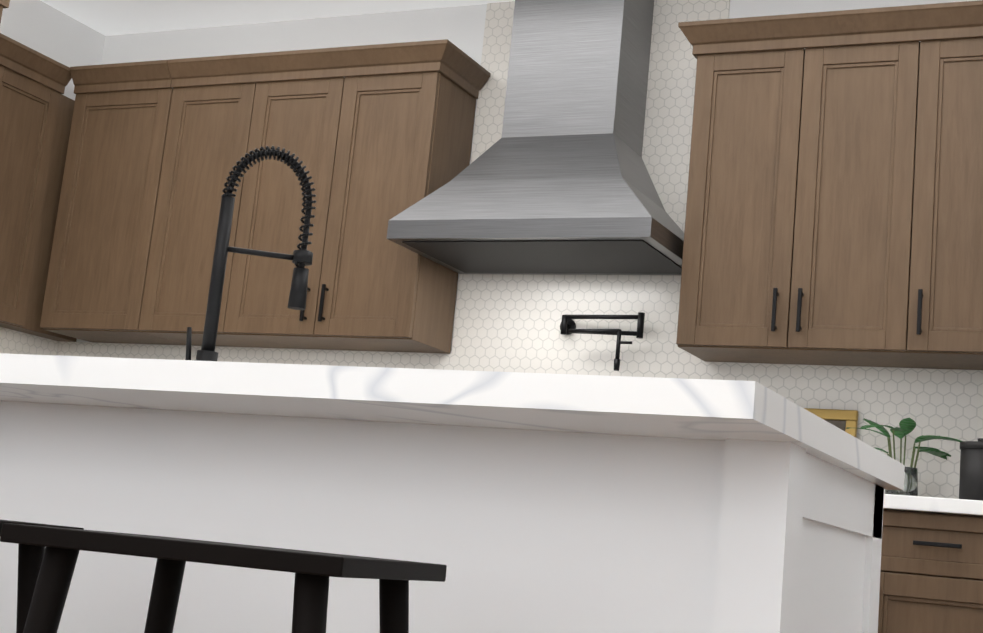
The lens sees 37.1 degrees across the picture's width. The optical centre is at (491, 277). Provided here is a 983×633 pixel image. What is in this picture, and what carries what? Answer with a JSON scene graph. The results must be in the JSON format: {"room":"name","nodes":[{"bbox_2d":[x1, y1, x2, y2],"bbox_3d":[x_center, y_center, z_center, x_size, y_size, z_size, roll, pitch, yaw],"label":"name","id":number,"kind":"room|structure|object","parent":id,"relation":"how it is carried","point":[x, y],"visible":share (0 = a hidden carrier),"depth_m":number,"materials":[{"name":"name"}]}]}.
{"room":"kitchen","nodes":[
{"label":"kitchen","id":0,"kind":"room"},
{"bbox_2d":[0,0,104,100],"bbox_3d":[-1.962,0.072,6.371,0.130,3.130,4.178,0,-12,26],"label":"wall","id":1,"kind":"structure","parent":0,"point":[45,29],"depth_m":6.35,"materials":[{"name":"paint"}]},
{"bbox_2d":[0,327,59,354],"bbox_3d":[-2.147,0.381,5.829,0.008,0.457,1.140,0,-12,26],"label":"backsplash","id":2,"kind":"structure","parent":1,"relation":"attached to","point":[11,341],"depth_m":6.19,"materials":[{"name":"tile"}]},
{"bbox_2d":[0,33,76,341],"bbox_3d":[-1.993,-0.385,5.934,0.184,1.108,1.143,0,-12,26],"label":"upper cabinet","id":3,"kind":"object","parent":1,"relation":"attached to","point":[36,109],"visible":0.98,"depth_m":6.04,"materials":[{"name":"brown wood"}]},
{"bbox_2d":[41,0,514,35],"bbox_3d":[-1.507,-2.655,3.276,13.000,1.828,10.500,0,-12,26],"label":"ceiling","id":4,"kind":"structure","parent":0,"point":[110,17],"depth_m":6.21,"materials":[{"name":"paint"}]},
{"bbox_2d":[59,0,977,369],"bbox_3d":[1.140,0.292,5.003,6.890,2.780,0.120,0,-12,26],"label":"wall","id":5,"kind":"structure","parent":0,"point":[461,28],"depth_m":6.07,"materials":[{"name":"paint"}]},
{"bbox_2d":[40,60,184,344],"bbox_3d":[-1.514,-0.303,6.115,0.505,1.108,0.384,0,-12,26],"label":"upper cabinet","id":6,"kind":"object","parent":5,"relation":"attached to","point":[98,266],"visible":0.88,"depth_m":6.00,"materials":[{"name":"brown wood"}]},
{"bbox_2d":[139,52,274,347],"bbox_3d":[-1.060,-0.294,5.928,0.471,1.108,0.328,0,-12,26],"label":"upper cabinet","id":7,"kind":"object","parent":5,"relation":"attached to","point":[218,109],"depth_m":5.80,"materials":[{"name":"brown wood"}]},
{"bbox_2d":[235,40,482,353],"bbox_3d":[-0.567,-0.291,5.691,0.878,1.108,0.328,0,-12,26],"label":"upper cabinet","id":8,"kind":"object","parent":5,"relation":"attached to","point":[376,138],"depth_m":5.51,"materials":[{"name":"brown wood"}]},
{"bbox_2d":[56,0,982,498],"bbox_3d":[-0.023,-0.175,5.597,4.032,1.863,0.009,0,-12,26],"label":"backsplash","id":9,"kind":"structure","parent":5,"relation":"attached to","point":[506,322],"depth_m":5.35,"materials":[{"name":"tile"}]},
{"bbox_2d":[560,312,644,370],"bbox_3d":[0.369,0.228,5.235,0.348,0.215,0.091,-2,-13,36],"label":"pot filler","id":10,"kind":"object","parent":9,"relation":"attached to","point":[568,325],"visible":0.98,"depth_m":5.20,"materials":[{"name":"black metal"}]},
{"bbox_2d":[387,0,683,274],"bbox_3d":[0.245,-0.606,5.236,0.965,1.101,0.578,0,-12,26],"label":"range hood","id":11,"kind":"object","parent":5,"relation":"attached to","point":[556,179],"visible":0.92,"depth_m":5.15,"materials":[{"name":"silver metal"}]},
{"bbox_2d":[676,0,982,369],"bbox_3d":[1.191,-0.286,4.817,1.167,1.108,0.384,0,-12,26],"label":"upper cabinet","id":12,"kind":"object","parent":5,"relation":"attached to","point":[834,210],"visible":1,"depth_m":4.71,"materials":[{"name":"brown wood"}]},
{"bbox_3d":[-1.866,1.005,2.574,13.000,0.100,10.500,0,-12,26],"label":"floor","id":13,"kind":"structure","parent":0,"visible":0},
{"bbox_2d":[0,0,9,22],"bbox_3d":[-2.289,0.054,4.742,0.686,2.490,1.013,0,-12,26],"label":"tall cabinet","id":14,"kind":"object","parent":13,"relation":"on","point":[4,3],"visible":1,"depth_m":5.23,"materials":[{"name":"brown wood"}]},
{"bbox_2d":[0,520,83,632],"bbox_3d":[-0.913,0.638,2.081,0.460,0.616,0.390,1,-12,22],"label":"stool","id":15,"kind":"object","parent":13,"relation":"on","point":[30,557],"visible":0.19,"depth_m":2.17,"materials":[{"name":"black wood"}]},
{"bbox_2d":[0,523,446,632],"bbox_3d":[-0.344,0.634,1.764,0.460,0.616,0.390,2,-11,17],"label":"stool","id":16,"kind":"object","parent":13,"relation":"on","point":[313,571],"visible":1,"depth_m":1.70,"materials":[{"name":"black wood"}]},
{"bbox_2d":[0,397,903,632],"bbox_3d":[-0.459,0.733,2.943,2.337,0.840,0.845,0,-12,26],"label":"kitchen island","id":17,"kind":"object","parent":13,"relation":"on","point":[550,503],"depth_m":2.46,"materials":[{"name":"white paint"}]},
{"bbox_2d":[0,353,859,452],"bbox_3d":[-0.596,0.224,2.737,2.400,0.050,0.670,0,-12,26],"label":"island countertop","id":18,"kind":"structure","parent":17,"relation":"on","point":[677,407],"depth_m":2.19,"materials":[{"name":"white stone"}]},
{"bbox_2d":[185,146,316,360],"bbox_3d":[-0.507,-0.011,3.085,0.217,0.556,0.155,0,-12,26],"label":"faucet","id":19,"kind":"object","parent":18,"relation":"on","point":[301,258],"visible":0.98,"depth_m":3.08,"materials":[{"name":"black metal"}]},
{"bbox_2d":[878,509,982,632],"bbox_3d":[0.993,1.141,4.418,1.163,0.873,0.654,0,-12,26],"label":"base cabinet","id":20,"kind":"object","parent":13,"relation":"on","point":[931,576],"visible":0.15,"depth_m":4.06,"materials":[{"name":"brown wood"}]},
{"bbox_2d":[883,494,982,516],"bbox_3d":[1.040,0.695,4.509,1.163,0.040,0.645,0,-12,26],"label":"countertop","id":21,"kind":"structure","parent":20,"relation":"on","point":[935,505],"depth_m":4.07,"materials":[{"name":"stone"}]},
{"bbox_2d":[804,408,857,436],"bbox_3d":[0.984,0.581,4.878,0.440,0.310,0.020,0,-23,26],"label":"picture frame","id":22,"kind":"object","parent":21,"relation":"on","point":[843,420],"visible":0.15,"depth_m":4.84,"materials":[{"name":"yellow metal"}]},
{"bbox_2d":[846,417,961,495],"bbox_3d":[1.266,0.564,4.523,0.359,0.264,0.330,0,-12,26],"label":"plant","id":23,"kind":"object","parent":21,"relation":"on","point":[907,426],"visible":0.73,"depth_m":4.49,"materials":[{"name":"green plant"}]},
{"bbox_2d":[959,438,982,500],"bbox_3d":[1.457,0.582,4.362,0.130,0.205,0.130,0,-12,26],"label":"canister","id":24,"kind":"object","parent":21,"relation":"on","point":[971,473],"visible":0.83,"depth_m":4.32,"materials":[{"name":"black metal"}]}
]}

